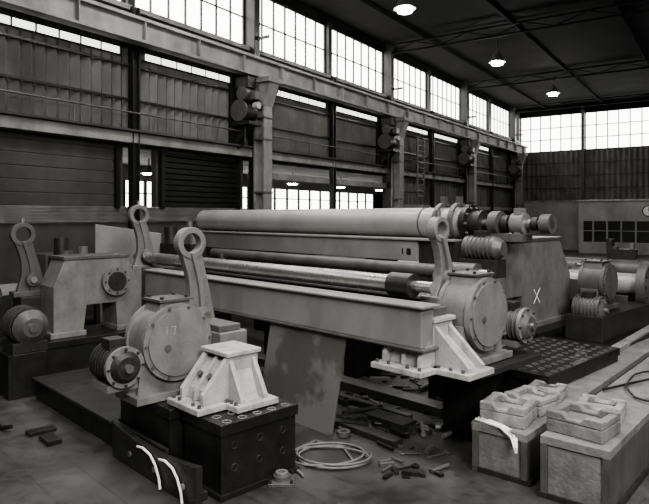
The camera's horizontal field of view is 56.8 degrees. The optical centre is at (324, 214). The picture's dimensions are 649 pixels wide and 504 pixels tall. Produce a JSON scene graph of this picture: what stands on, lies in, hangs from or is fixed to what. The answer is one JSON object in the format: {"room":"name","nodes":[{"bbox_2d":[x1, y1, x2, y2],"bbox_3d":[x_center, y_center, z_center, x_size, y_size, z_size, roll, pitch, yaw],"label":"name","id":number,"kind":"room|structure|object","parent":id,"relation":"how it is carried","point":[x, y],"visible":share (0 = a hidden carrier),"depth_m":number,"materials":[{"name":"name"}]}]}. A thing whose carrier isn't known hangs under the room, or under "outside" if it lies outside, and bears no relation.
{"room":"factory workshop","nodes":[
{"label":"factory workshop","id":0,"kind":"room"},
{"bbox_2d":[0,205,233,222],"bbox_3d":[-7.009,-0.019,13.189,0.080,0.378,15.200,0,0,34],"label":"wall","id":1,"kind":"structure","parent":0,"point":[193,210],"depth_m":14.89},
{"bbox_2d":[140,158,150,174],"bbox_3d":[-5.903,-1.630,20.166,0.640,0.540,0.640,0,0,34],"label":"pendant lamp","id":2,"kind":"object","parent":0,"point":[147,171],"visible":0.68,"depth_m":20.00,"materials":[{"name":"paint"}]},
{"bbox_2d":[123,148,381,207],"bbox_3d":[-4.776,0.250,21.879,5.550,4.500,60.100,0,0,34],"label":"wall","id":3,"kind":"structure","parent":0,"point":[144,154],"depth_m":28.86,"materials":[{"name":"metal"}]},
{"bbox_2d":[123,180,373,209],"bbox_3d":[-3.908,-0.775,27.870,0.122,1.050,25.140,0,0,34],"label":"window","id":4,"kind":"structure","parent":3,"relation":"in","point":[281,199],"depth_m":31.81,"materials":[{"name":"white"}]},
{"bbox_2d":[0,0,516,319],"bbox_3d":[-3.361,-2.700,18.660,0.400,10.400,63.891,0,0,34],"label":"wall","id":5,"kind":"structure","parent":0,"point":[30,63],"depth_m":16.77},
{"bbox_2d":[0,133,120,207],"bbox_3d":[-7.064,-1.035,13.045,0.150,1.730,6.140,0,0,34],"label":"wall boarding","id":6,"kind":"structure","parent":5,"relation":"attached to","point":[41,171],"depth_m":14.24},
{"bbox_2d":[0,12,121,55],"bbox_3d":[-6.407,-4.250,13.839,0.051,0.260,4.070,0,0,34],"label":"window","id":7,"kind":"structure","parent":5,"relation":"in","point":[19,23],"depth_m":14.04,"materials":[{"name":"grey"}]},
{"bbox_2d":[128,6,139,228],"bbox_3d":[-4.999,-1.475,15.753,0.200,7.950,0.220,0,0,34],"label":"wall post","id":8,"kind":"object","parent":5,"relation":"attached to","point":[133,50],"depth_m":15.76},
{"bbox_2d":[142,52,235,83],"bbox_3d":[-3.748,-4.250,17.774,0.051,0.260,4.070,0,0,34],"label":"window","id":9,"kind":"structure","parent":5,"relation":"in","point":[153,59],"depth_m":17.34,"materials":[{"name":"grey"}]},
{"bbox_2d":[135,0,244,44],"bbox_3d":[-3.926,-6.500,17.895,0.102,2.000,4.570,0,0,34],"label":"window","id":10,"kind":"structure","parent":5,"relation":"in","point":[223,18],"depth_m":18.44,"materials":[{"name":"white"}]},
{"bbox_2d":[158,148,240,209],"bbox_3d":[-3.677,-1.010,18.058,0.150,1.680,3.240,0,0,34],"label":"louvered shutter","id":11,"kind":"structure","parent":5,"relation":"attached to","point":[186,181],"depth_m":17.92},
{"bbox_2d":[0,110,514,188],"bbox_3d":[-2.144,-2.050,20.040,0.473,0.340,60.001,0,0,34],"label":"horizontal steel beam","id":12,"kind":"structure","parent":5,"relation":"attached to","point":[15,121],"depth_m":16.79,"materials":[{"name":"metal"}]},
{"bbox_2d":[0,89,512,177],"bbox_3d":[-2.039,-2.438,19.848,0.061,0.475,59.801,0,0,34],"label":"pipe","id":13,"kind":"object","parent":12,"relation":"on","point":[3,90],"visible":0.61,"depth_m":16.63,"materials":[{"name":"metal"}]},
{"bbox_2d":[0,0,527,153],"bbox_3d":[-1.800,-4.760,19.808,0.355,0.712,59.992,0,0,34],"label":"beam","id":14,"kind":"structure","parent":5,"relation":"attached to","point":[93,16],"depth_m":17.63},
{"bbox_2d":[260,0,324,72],"bbox_3d":[-1.266,-6.500,21.830,0.100,2.000,4.570,0,0,34],"label":"window","id":15,"kind":"structure","parent":5,"relation":"in","point":[295,37],"depth_m":21.93,"materials":[{"name":"white"}]},
{"bbox_2d":[276,89,325,108],"bbox_3d":[-1.088,-4.250,21.710,0.051,0.260,4.070,0,0,34],"label":"window","id":16,"kind":"structure","parent":5,"relation":"in","point":[285,95],"depth_m":22.02,"materials":[{"name":"grey"}]},
{"bbox_2d":[95,0,519,142],"bbox_3d":[-2.235,-5.430,20.102,0.256,0.140,60.000,0,0,34],"label":"trim","id":17,"kind":"structure","parent":5,"relation":"attached to","point":[115,3],"depth_m":20.29,"materials":[{"name":"paint"}]},
{"bbox_2d":[329,76,335,208],"bbox_3d":[0.320,-1.475,23.625,0.200,7.950,0.220,0,0,34],"label":"wall post","id":18,"kind":"object","parent":5,"relation":"attached to","point":[332,105],"depth_m":23.55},
{"bbox_2d":[332,28,382,92],"bbox_3d":[1.393,-6.500,25.766,0.100,2.000,4.570,0,0,34],"label":"window","id":19,"kind":"structure","parent":5,"relation":"in","point":[355,61],"depth_m":25.75,"materials":[{"name":"white"}]},
{"bbox_2d":[336,105,379,122],"bbox_3d":[1.571,-4.250,25.645,0.051,0.260,4.070,0,0,34],"label":"window","id":20,"kind":"structure","parent":5,"relation":"in","point":[342,110],"depth_m":25.26,"materials":[{"name":"grey"}]},
{"bbox_2d":[272,173,511,210],"bbox_3d":[5.990,-0.875,32.406,0.400,1.150,30.000,0,0,34],"label":"trim","id":21,"kind":"structure","parent":5,"relation":"attached to","point":[275,176],"depth_m":24.48,"materials":[{"name":"paint"}]},
{"bbox_2d":[394,58,425,107],"bbox_3d":[4.053,-6.500,29.701,0.101,2.000,4.570,0,0,34],"label":"window","id":22,"kind":"structure","parent":5,"relation":"in","point":[412,79],"depth_m":29.93,"materials":[{"name":"white"}]},
{"bbox_2d":[404,134,424,198],"bbox_3d":[4.342,-2.376,29.053,0.785,3.153,0.830,0,0,34],"label":"ladder","id":23,"kind":"object","parent":5,"relation":"attached to","point":[417,137],"depth_m":28.80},
{"bbox_2d":[407,125,427,135],"bbox_3d":[4.231,-4.250,29.581,0.051,0.260,4.070,0,0,34],"label":"window","id":24,"kind":"structure","parent":5,"relation":"in","point":[410,128],"depth_m":30.22,"materials":[{"name":"grey"}]},
{"bbox_2d":[429,111,434,207],"bbox_3d":[5.640,-1.475,31.496,0.200,7.950,0.220,0,0,34],"label":"wall post","id":25,"kind":"object","parent":5,"relation":"attached to","point":[431,132],"depth_m":31.42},
{"bbox_2d":[431,75,459,119],"bbox_3d":[6.713,-6.500,33.637,0.101,2.000,4.570,0,0,34],"label":"window","id":26,"kind":"structure","parent":5,"relation":"in","point":[445,97],"depth_m":33.80,"materials":[{"name":"white"}]},
{"bbox_2d":[435,133,458,143],"bbox_3d":[6.891,-4.250,33.517,0.051,0.260,4.070,0,0,34],"label":"window","id":27,"kind":"structure","parent":5,"relation":"in","point":[438,136],"depth_m":33.29,"materials":[{"name":"grey"}]},
{"bbox_2d":[469,93,486,129],"bbox_3d":[9.372,-6.500,37.573,0.101,2.000,4.570,0,0,34],"label":"window","id":28,"kind":"structure","parent":5,"relation":"in","point":[477,105],"depth_m":38.25,"materials":[{"name":"white"}]},
{"bbox_2d":[489,132,493,212],"bbox_3d":[10.959,-1.475,39.367,0.200,7.950,0.220,0,0,34],"label":"wall post","id":29,"kind":"object","parent":5,"relation":"attached to","point":[491,149],"depth_m":39.30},
{"bbox_2d":[491,103,508,136],"bbox_3d":[12.032,-6.500,41.508,0.101,2.000,4.570,0,0,34],"label":"window","id":30,"kind":"structure","parent":5,"relation":"in","point":[499,116],"depth_m":41.73,"materials":[{"name":"white"}]},
{"bbox_2d":[516,113,519,143],"bbox_3d":[14.448,-2.600,44.745,0.200,10.200,0.220,0,0,34],"label":"wall post","id":31,"kind":"object","parent":5,"relation":"attached to","point":[517,114],"depth_m":44.67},
{"bbox_2d":[0,250,648,503],"bbox_3d":[6.072,2.600,14.669,32.001,0.200,60.300,0,0,34],"label":"floor","id":32,"kind":"structure","parent":0,"point":[81,469],"depth_m":5.83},
{"bbox_2d":[0,305,48,400],"bbox_3d":[-4.224,1.895,8.441,0.560,1.210,0.690,0,0,-44],"label":"motor","id":33,"kind":"object","parent":32,"relation":"on","point":[23,356],"visible":1,"depth_m":8.23,"materials":[{"name":"metal"}]},
{"bbox_2d":[25,424,61,446],"bbox_3d":[-3.111,2.475,6.743,0.300,0.050,0.580,0,0,-44],"label":"scrap offcut","id":34,"kind":"object","parent":32,"relation":"on","point":[49,439],"visible":1,"depth_m":6.74,"materials":[{"name":"black metal"}]},
{"bbox_2d":[0,252,99,324],"bbox_3d":[-5.254,1.600,13.089,1.000,1.800,5.000,0,0,34],"label":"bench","id":35,"kind":"object","parent":32,"relation":"on","point":[42,258],"visible":0.02,"depth_m":12.21,"materials":[{"name":"metal"}]},
{"bbox_2d":[48,238,87,325],"bbox_3d":[-4.882,1.475,11.631,1.050,2.050,1.000,0,0,34],"label":"machine","id":36,"kind":"object","parent":32,"relation":"on","point":[61,245],"visible":0.23,"depth_m":11.70,"materials":[{"name":"black metal"}]},
{"bbox_2d":[43,324,125,374],"bbox_3d":[-3.710,2.170,9.557,1.810,0.660,0.960,0,0,-44],"label":"pedestal","id":37,"kind":"object","parent":32,"relation":"on","point":[70,353],"visible":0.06,"depth_m":8.93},
{"bbox_2d":[41,252,139,339],"bbox_3d":[-3.692,1.235,9.560,1.500,1.210,0.720,0,0,-44],"label":"frame","id":38,"kind":"object","parent":37,"relation":"on","point":[70,283],"visible":0.94,"depth_m":9.27,"materials":[{"name":"metal"}]},
{"bbox_2d":[32,367,207,503],"bbox_3d":[-2.136,2.320,6.976,1.175,0.360,4.200,0,0,-44],"label":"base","id":39,"kind":"object","parent":32,"relation":"on","point":[71,394],"visible":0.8,"depth_m":6.51,"materials":[{"name":"black metal"}]},
{"bbox_2d":[95,224,160,320],"bbox_3d":[-4.260,1.351,13.250,1.420,2.299,0.500,0,0,0],"label":"panel","id":40,"kind":"object","parent":32,"relation":"on","point":[108,239],"visible":0.14,"depth_m":13.00,"materials":[{"name":"metal"}]},
{"bbox_2d":[121,399,183,459],"bbox_3d":[-1.501,2.170,6.373,0.960,0.660,1.110,0,0,-44],"label":"pedestal","id":41,"kind":"object","parent":32,"relation":"on","point":[162,422],"visible":0.14,"depth_m":5.83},
{"bbox_2d":[88,292,210,406],"bbox_3d":[-1.686,1.327,6.040,1.252,1.006,0.610,0,0,-44],"label":"worm gearbox","id":42,"kind":"object","parent":41,"relation":"on","point":[162,341],"visible":0.96,"depth_m":5.92,"materials":[{"name":"paint"}]},
{"bbox_2d":[208,318,246,343],"bbox_3d":[-1.440,1.415,6.814,0.800,0.830,1.400,0,0,-44],"label":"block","id":43,"kind":"object","parent":41,"relation":"on","point":[222,330],"visible":0.15,"depth_m":6.45,"materials":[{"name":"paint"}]},
{"bbox_2d":[173,221,214,318],"bbox_3d":[-1.441,0.740,6.915,0.580,1.340,0.294,0,0,-44],"label":"support","id":44,"kind":"object","parent":43,"relation":"on","point":[197,286],"visible":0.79,"depth_m":6.84,"materials":[{"name":"metal"}]},
{"bbox_2d":[136,445,182,503],"bbox_3d":[-1.510,2.342,5.462,0.044,0.287,0.870,0,0,-44],"label":"hose","id":45,"kind":"object","parent":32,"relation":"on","point":[170,466],"visible":1,"depth_m":5.42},
{"bbox_2d":[160,226,205,256],"bbox_3d":[-3.016,1.375,12.784,1.050,2.250,1.000,0,0,34],"label":"machine","id":46,"kind":"object","parent":32,"relation":"on","point":[167,247],"visible":0.24,"depth_m":12.77,"materials":[{"name":"black metal"}]},
{"bbox_2d":[181,397,299,502],"bbox_3d":[-0.808,2.167,5.770,0.920,0.665,0.680,0,0,-44],"label":"pedestal","id":47,"kind":"object","parent":32,"relation":"on","point":[238,454],"depth_m":5.48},
{"bbox_2d":[167,340,277,416],"bbox_3d":[-0.987,1.572,5.826,0.800,0.515,0.730,0,0,-44],"label":"bracket","id":48,"kind":"object","parent":47,"relation":"on","point":[227,375],"depth_m":5.76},
{"bbox_2d":[248,0,281,261],"bbox_3d":[-2.062,-2.650,19.501,1.210,10.300,1.500,0,0,34],"label":"column","id":49,"kind":"structure","parent":32,"relation":"on","point":[260,192],"depth_m":19.43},
{"bbox_2d":[229,76,262,148],"bbox_3d":[-2.441,-3.212,18.877,0.980,2.277,0.700,0,0,34],"label":"winch","id":50,"kind":"object","parent":49,"relation":"attached to","point":[242,115],"depth_m":18.77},
{"bbox_2d":[268,469,294,487],"bbox_3d":[-0.400,2.450,5.620,0.240,0.100,0.240,0,0,0],"label":"flange","id":51,"kind":"object","parent":32,"relation":"on","point":[282,478],"visible":0.92,"depth_m":5.55,"materials":[{"name":"paint"}]},
{"bbox_2d":[141,266,446,318],"bbox_3d":[-0.561,1.700,8.637,1.400,1.600,6.000,0,0,-44],"label":"cross beam","id":52,"kind":"structure","parent":32,"relation":"on","point":[442,310],"depth_m":8.71,"materials":[{"name":"metal"}]},
{"bbox_2d":[133,252,436,297],"bbox_3d":[-1.163,0.760,8.612,0.260,0.260,6.600,0,0,-44],"label":"roller","id":53,"kind":"object","parent":52,"relation":"on","point":[408,285],"visible":0.77,"depth_m":7.38,"materials":[{"name":"metal"}]},
{"bbox_2d":[127,201,161,269],"bbox_3d":[-3.188,0.355,10.650,0.580,1.210,0.294,0,0,-44],"label":"support","id":54,"kind":"object","parent":53,"relation":"attached to","point":[144,246],"visible":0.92,"depth_m":10.57,"materials":[{"name":"metal"}]},
{"bbox_2d":[263,323,346,435],"bbox_3d":[-0.156,1.920,7.325,0.438,1.160,1.548,0,0,-44],"label":"plate","id":55,"kind":"object","parent":32,"relation":"on","point":[303,367],"visible":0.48,"depth_m":7.06,"materials":[{"name":"paint"}]},
{"bbox_2d":[143,268,439,352],"bbox_3d":[-0.909,1.115,7.918,0.300,0.450,5.650,0,0,-44],"label":"cross beam","id":56,"kind":"structure","parent":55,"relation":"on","point":[391,322],"depth_m":6.89,"materials":[{"name":"metal"}]},
{"bbox_2d":[178,230,464,330],"bbox_3d":[-0.293,1.440,12.791,1.640,2.120,8.200,0,0,-44],"label":"machine cross beam","id":57,"kind":"object","parent":32,"relation":"on","point":[388,248],"visible":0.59,"depth_m":11.21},
{"bbox_2d":[196,205,488,238],"bbox_3d":[-0.270,0.130,12.222,0.580,0.580,7.950,0,0,-44],"label":"roller","id":58,"kind":"object","parent":57,"relation":"on","point":[400,222],"visible":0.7,"depth_m":11.30,"materials":[{"name":"metal"}]},
{"bbox_2d":[431,197,450,217],"bbox_3d":[1.971,0.050,9.903,0.600,0.700,0.080,0,0,-44],"label":"clamp","id":59,"kind":"object","parent":58,"relation":"attached to","point":[443,200],"visible":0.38,"depth_m":9.85,"materials":[{"name":"metal"}]},
{"bbox_2d":[447,196,465,238],"bbox_3d":[2.180,0.050,9.687,0.600,0.700,0.080,0,0,-44],"label":"clamp","id":60,"kind":"object","parent":58,"relation":"attached to","point":[459,199],"visible":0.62,"depth_m":9.54,"materials":[{"name":"metal"}]},
{"bbox_2d":[459,231,507,278],"bbox_3d":[2.323,0.565,8.748,0.366,0.670,0.650,0,0,-44],"label":"motor","id":61,"kind":"object","parent":57,"relation":"attached to","point":[482,248],"visible":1,"depth_m":8.59,"materials":[{"name":"paint"}]},
{"bbox_2d":[482,208,556,241],"bbox_3d":[2.878,0.150,8.972,0.390,0.500,1.100,0,0,-44],"label":"coupling","id":62,"kind":"object","parent":57,"relation":"attached to","point":[519,223],"visible":0.95,"depth_m":8.85,"materials":[{"name":"metal"}]},
{"bbox_2d":[215,254,442,399],"bbox_3d":[-0.335,1.660,10.525,0.750,1.680,6.400,0,0,-44],"label":"frame","id":63,"kind":"object","parent":32,"relation":"on","point":[358,356],"visible":0.09,"depth_m":9.26,"materials":[{"name":"metal"}]},
{"bbox_2d":[210,248,492,277],"bbox_3d":[-0.068,0.820,10.574,0.300,0.300,6.700,0,0,-44],"label":"roller","id":64,"kind":"object","parent":63,"relation":"on","point":[381,266],"visible":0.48,"depth_m":10.09,"materials":[{"name":"paint"}]},
{"bbox_2d":[293,255,366,271],"bbox_3d":[0.115,1.630,17.910,2.500,1.740,4.000,0,0,34],"label":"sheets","id":65,"kind":"object","parent":32,"relation":"on","point":[316,255],"visible":0.04,"depth_m":16.16,"materials":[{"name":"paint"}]},
{"bbox_2d":[295,439,371,476],"bbox_3d":[0.011,2.462,6.212,0.850,0.062,0.827,0,0,-20],"label":"cable coil","id":66,"kind":"object","parent":32,"relation":"on","point":[339,445],"visible":0.92,"depth_m":6.10,"materials":[{"name":"rubber"}]},
{"bbox_2d":[258,353,442,418],"bbox_3d":[-0.254,2.440,9.004,0.650,0.120,4.700,0,0,-44],"label":"plate","id":67,"kind":"object","parent":32,"relation":"on","point":[407,400],"visible":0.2,"depth_m":7.91,"materials":[{"name":"paint"}]},
{"bbox_2d":[334,405,381,427],"bbox_3d":[0.373,2.460,7.353,0.597,0.080,0.795,0,0,19],"label":"timber packing","id":68,"kind":"object","parent":32,"relation":"on","point":[359,412],"visible":0.4,"depth_m":7.23,"materials":[{"name":"black wood"}]},
{"bbox_2d":[335,409,415,447],"bbox_3d":[0.597,2.450,7.044,0.650,0.100,1.100,0,0,-44],"label":"timber packing","id":69,"kind":"object","parent":32,"relation":"on","point":[387,419],"visible":0.69,"depth_m":6.91,"materials":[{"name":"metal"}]},
{"bbox_2d":[337,373,452,479],"bbox_3d":[-0.397,2.458,6.908,4.374,0.077,5.192,0,0,0],"label":"scrap debris","id":70,"kind":"object","parent":32,"relation":"on","point":[423,426],"visible":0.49,"depth_m":6.84,"materials":[{"name":"black metal"}]},
{"bbox_2d":[386,44,410,207],"bbox_3d":[3.258,-2.650,27.373,1.210,10.300,1.500,0,0,34],"label":"column","id":71,"kind":"structure","parent":32,"relation":"on","point":[395,178],"depth_m":27.33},
{"bbox_2d":[376,117,399,168],"bbox_3d":[2.878,-3.212,26.748,0.980,2.277,0.700,0,0,34],"label":"winch","id":72,"kind":"object","parent":71,"relation":"attached to","point":[385,128],"depth_m":26.63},
{"bbox_2d":[463,82,481,205],"bbox_3d":[8.577,-2.650,35.244,1.210,10.300,1.500,0,0,34],"label":"column","id":73,"kind":"structure","parent":32,"relation":"on","point":[470,185],"depth_m":35.21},
{"bbox_2d":[457,139,475,178],"bbox_3d":[8.197,-3.212,34.619,0.980,2.277,0.700,0,0,34],"label":"winch","id":74,"kind":"object","parent":73,"relation":"attached to","point":[463,159],"depth_m":34.51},
{"bbox_2d":[443,347,541,441],"bbox_3d":[1.722,2.040,6.707,1.300,0.920,0.850,0,0,-44],"label":"cast iron pedestal","id":75,"kind":"object","parent":32,"relation":"on","point":[461,399],"visible":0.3,"depth_m":6.68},
{"bbox_2d":[371,314,493,381],"bbox_3d":[1.079,1.302,6.064,0.700,0.535,1.020,0,0,-44],"label":"bracket","id":76,"kind":"object","parent":75,"relation":"on","point":[454,358],"depth_m":5.95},
{"bbox_2d":[436,268,536,364],"bbox_3d":[1.800,1.081,6.599,1.360,0.974,0.608,0,0,-44],"label":"worm gearbox","id":77,"kind":"object","parent":75,"relation":"on","point":[487,321],"visible":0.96,"depth_m":6.36,"materials":[{"name":"paint"}]},
{"bbox_2d":[421,210,456,303],"bbox_3d":[1.348,0.455,6.634,0.560,1.010,0.294,0,0,-44],"label":"support","id":78,"kind":"object","parent":77,"relation":"attached to","point":[437,228],"visible":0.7,"depth_m":6.54,"materials":[{"name":"metal"}]},
{"bbox_2d":[511,106,527,213],"bbox_3d":[13.896,-2.650,43.115,1.210,10.300,1.500,0,0,34],"label":"column","id":79,"kind":"structure","parent":32,"relation":"on","point":[516,193],"depth_m":43.09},
{"bbox_2d":[507,154,522,184],"bbox_3d":[13.516,-3.212,42.491,0.980,2.277,0.700,0,0,34],"label":"winch","id":80,"kind":"object","parent":79,"relation":"attached to","point":[512,168],"depth_m":42.38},
{"bbox_2d":[504,320,564,346],"bbox_3d":[3.677,2.170,10.440,2.060,0.660,1.160,0,0,-44],"label":"pedestal","id":81,"kind":"object","parent":32,"relation":"on","point":[556,329],"visible":0.06,"depth_m":9.75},
{"bbox_2d":[469,338,648,486],"bbox_3d":[4.341,2.265,8.796,0.610,0.470,8.200,0,0,41],"label":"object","id":82,"kind":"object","parent":32,"relation":"on","point":[493,454],"depth_m":5.78,"materials":[{"name":"paint"}]},
{"bbox_2d":[471,416,517,453],"bbox_3d":[1.617,2.128,5.848,0.236,0.280,0.829,0,0,-22],"label":"hose","id":83,"kind":"object","parent":82,"relation":"on","point":[514,441],"visible":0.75,"depth_m":5.67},
{"bbox_2d":[480,391,536,429],"bbox_3d":[1.824,1.930,5.949,0.440,0.200,0.420,0,0,35],"label":"box","id":84,"kind":"object","parent":82,"relation":"on","point":[498,407],"visible":0.98,"depth_m":5.84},
{"bbox_2d":[504,385,560,416],"bbox_3d":[2.182,1.945,6.301,0.420,0.170,0.420,0,0,-41],"label":"box","id":85,"kind":"object","parent":82,"relation":"on","point":[547,400],"visible":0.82,"depth_m":6.25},
{"bbox_2d":[529,379,566,399],"bbox_3d":[2.479,1.965,6.705,0.360,0.130,0.360,0,0,37],"label":"box","id":86,"kind":"object","parent":82,"relation":"on","point":[540,385],"visible":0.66,"depth_m":6.73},
{"bbox_2d":[611,325,648,350],"bbox_3d":[5.164,1.965,9.340,0.880,0.130,5.700,0,0,41],"label":"batten","id":87,"kind":"object","parent":82,"relation":"on","point":[627,341],"visible":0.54,"depth_m":9.57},
{"bbox_2d":[502,336,619,392],"bbox_3d":[2.929,2.167,7.977,2.160,0.665,1.160,0,0,-44],"label":"plate","id":88,"kind":"object","parent":32,"relation":"on","point":[563,361],"visible":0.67,"depth_m":7.62,"materials":[{"name":"black metal"}]},
{"bbox_2d":[537,357,648,503],"bbox_3d":[4.791,2.225,8.194,0.640,0.550,8.120,0,0,41],"label":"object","id":89,"kind":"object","parent":32,"relation":"on","point":[573,470],"depth_m":5.24,"materials":[{"name":"paint"}]},
{"bbox_2d":[546,400,620,444],"bbox_3d":[2.330,1.855,5.404,0.420,0.190,0.500,0,0,-44],"label":"box","id":90,"kind":"object","parent":89,"relation":"on","point":[570,418],"visible":1,"depth_m":5.31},
{"bbox_2d":[577,394,626,424],"bbox_3d":[2.678,1.875,5.804,0.400,0.150,0.360,0,0,34],"label":"box","id":91,"kind":"object","parent":89,"relation":"on","point":[591,402],"visible":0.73,"depth_m":5.82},
{"bbox_2d":[602,370,648,401],"bbox_3d":[3.825,1.912,6.714,1.480,0.048,0.870,0,0,-41],"label":"wire loop","id":92,"kind":"object","parent":89,"relation":"on","point":[640,372],"visible":1,"depth_m":6.74,"materials":[{"name":"black metal"}]},
{"bbox_2d":[558,277,648,345],"bbox_3d":[3.193,1.850,12.410,2.782,1.300,6.885,0,0,-39],"label":"machine base","id":93,"kind":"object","parent":32,"relation":"on","point":[621,322],"depth_m":9.72,"materials":[{"name":"paint"}]},
{"bbox_2d":[571,258,619,316],"bbox_3d":[4.530,1.258,9.963,1.104,1.043,0.610,0,0,-44],"label":"worm gearbox","id":94,"kind":"object","parent":93,"relation":"on","point":[597,282],"visible":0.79,"depth_m":9.86,"materials":[{"name":"paint"}]},
{"bbox_2d":[565,257,648,301],"bbox_3d":[4.940,1.715,15.033,0.800,1.570,7.250,0,0,-44],"label":"tube","id":95,"kind":"object","parent":32,"relation":"on","point":[622,266],"visible":0.02,"depth_m":13.17,"materials":[{"name":"paint"}]},
{"bbox_2d":[577,199,648,254],"bbox_3d":[22.160,0.750,37.760,11.200,3.500,3.220,0,0,34],"label":"building","id":96,"kind":"structure","parent":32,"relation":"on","point":[621,220],"depth_m":38.49,"materials":[{"name":"concrete"}]},
{"bbox_2d":[642,205,648,216],"bbox_3d":[20.123,-0.250,37.247,0.720,0.720,0.110,0,0,34],"label":"wall clock","id":97,"kind":"object","parent":96,"relation":"attached to","point":[645,210],"visible":1,"depth_m":37.30,"materials":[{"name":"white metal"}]},
{"bbox_2d":[606,239,639,260],"bbox_3d":[10.488,1.675,21.159,1.050,1.650,1.000,0,0,34],"label":"machine","id":98,"kind":"object","parent":32,"relation":"on","point":[613,252],"visible":0.51,"depth_m":21.01,"materials":[{"name":"black metal"}]},
{"bbox_2d":[613,293,635,301],"bbox_3d":[3.867,2.000,13.265,0.796,1.000,5.500,0,0,-44],"label":"stand","id":99,"kind":"object","parent":32,"relation":"on","point":[622,297],"visible":0.06,"depth_m":11.25,"materials":[{"name":"metal"}]},
{"bbox_2d":[398,260,648,303],"bbox_3d":[4.040,1.300,13.086,0.840,0.840,6.800,0,0,-44],"label":"roller","id":100,"kind":"object","parent":99,"relation":"on","point":[637,284],"visible":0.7,"depth_m":10.97,"materials":[{"name":"metal"}]},
{"bbox_3d":[-4.906,2.200,8.888,1.360,0.600,0.860,0,0,-44],"label":"pedestal","id":101,"kind":"object","parent":32,"relation":"on","visible":0},
{"bbox_2d":[0,288,6,343],"bbox_3d":[-5.214,1.369,8.681,1.050,1.061,0.610,0,0,-44],"label":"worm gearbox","id":102,"kind":"object","parent":101,"relation":"on","point":[2,338],"visible":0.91,"depth_m":8.89,"materials":[{"name":"metal"}]},
{"bbox_2d":[13,296,40,309],"bbox_3d":[-4.601,1.580,9.392,0.400,0.640,0.400,0,0,-44],"label":"stand","id":103,"kind":"object","parent":101,"relation":"on","point":[33,301],"visible":0.11,"depth_m":9.23,"materials":[{"name":"metal"}]},
{"bbox_2d":[9,218,42,297],"bbox_3d":[-4.589,0.655,9.366,0.580,1.210,0.294,0,0,-44],"label":"support","id":104,"kind":"object","parent":103,"relation":"on","point":[30,277],"visible":0.98,"depth_m":9.29,"materials":[{"name":"paint"}]},
{"bbox_3d":[5.628,2.250,12.882,1.060,0.500,0.960,0,0,-44],"label":"pedestal","id":105,"kind":"object","parent":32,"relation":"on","visible":0},
{"bbox_2d":[570,262,581,309],"bbox_3d":[5.541,1.514,12.749,1.270,0.973,0.610,0,0,-44],"label":"worm gearbox","id":106,"kind":"object","parent":105,"relation":"on","point":[577,266],"visible":0.08,"depth_m":12.85,"materials":[{"name":"paint"}]},
{"bbox_2d":[296,0,648,109],"bbox_3d":[8.433,-7.930,13.073,26.300,0.340,60.300,0,0,34],"label":"ceiling","id":107,"kind":"structure","parent":0,"point":[623,38],"depth_m":27.01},
{"bbox_2d":[394,0,415,13],"bbox_3d":[2.650,-7.290,19.800,0.720,1.180,0.720,0,0,0],"label":"lamp","id":108,"kind":"object","parent":107,"relation":"hanging from","point":[403,6],"visible":1,"depth_m":19.63,"materials":[{"name":"paint"}]},
{"bbox_2d":[489,38,504,65],"bbox_3d":[7.700,-7.290,26.750,0.720,1.180,0.720,0,0,0],"label":"lamp","id":109,"kind":"object","parent":107,"relation":"hanging from","point":[497,59],"visible":1,"depth_m":26.59,"materials":[{"name":"metal"}]},
{"bbox_2d":[392,0,648,54],"bbox_3d":[13.691,-7.585,20.322,25.706,0.470,0.102,0,0,34],"label":"roof truss","id":110,"kind":"object","parent":107,"relation":"attached to","point":[629,12],"visible":1,"depth_m":24.03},
{"bbox_2d":[546,74,559,95],"bbox_3d":[12.800,-7.290,33.600,0.720,1.180,0.720,0,0,0],"label":"lamp","id":111,"kind":"object","parent":107,"relation":"hanging from","point":[553,91],"visible":0.98,"depth_m":33.44,"materials":[{"name":"paint"}]},
{"bbox_2d":[468,59,648,89],"bbox_3d":[19.010,-7.585,28.193,25.706,0.470,0.102,0,0,34],"label":"roof truss","id":112,"kind":"object","parent":107,"relation":"attached to","point":[642,60],"visible":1,"depth_m":32.35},
{"bbox_2d":[515,93,648,112],"bbox_3d":[24.329,-7.585,36.065,25.706,0.470,0.102,0,0,34],"label":"roof truss","id":113,"kind":"object","parent":107,"relation":"attached to","point":[642,94],"visible":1,"depth_m":40.64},
{"bbox_2d":[496,236,569,326],"bbox_3d":[3.283,1.110,10.093,2.770,1.460,0.650,0,0,-44],"label":"frame","id":114,"kind":"object","parent":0,"point":[537,271],"depth_m":10.00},
{"bbox_2d":[523,200,578,249],"bbox_3d":[16.635,0.725,43.515,4.400,3.550,0.170,0,0,34],"label":"wall panel","id":115,"kind":"object","parent":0,"point":[566,212],"depth_m":43.12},
{"bbox_2d":[517,97,648,153],"bbox_3d":[25.252,-2.700,37.915,26.250,10.400,0.204,0,0,34],"label":"wall","id":116,"kind":"structure","parent":0,"point":[639,103],"depth_m":42.28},
{"bbox_2d":[520,113,580,152],"bbox_3d":[16.497,-5.930,43.759,4.330,2.660,0.120,0,0,34],"label":"window","id":117,"kind":"structure","parent":116,"relation":"in","point":[562,132],"depth_m":43.72,"materials":[{"name":"white"}]},
{"bbox_2d":[581,107,584,199],"bbox_3d":[18.177,-2.600,42.226,0.200,10.200,0.220,0,0,34],"label":"wall post","id":118,"kind":"object","parent":116,"relation":"attached to","point":[582,108],"depth_m":42.15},
{"bbox_2d":[523,147,648,200],"bbox_3d":[25.243,-2.775,37.680,26.000,3.550,0.200,0,0,34],"label":"cladding","id":119,"kind":"object","parent":116,"relation":"attached to","point":[623,173],"depth_m":42.21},
{"bbox_2d":[585,107,648,149],"bbox_3d":[20.226,-5.930,41.239,4.330,2.660,0.122,0,0,34],"label":"window","id":120,"kind":"structure","parent":116,"relation":"in","point":[629,127],"depth_m":41.31,"materials":[{"name":"white"}]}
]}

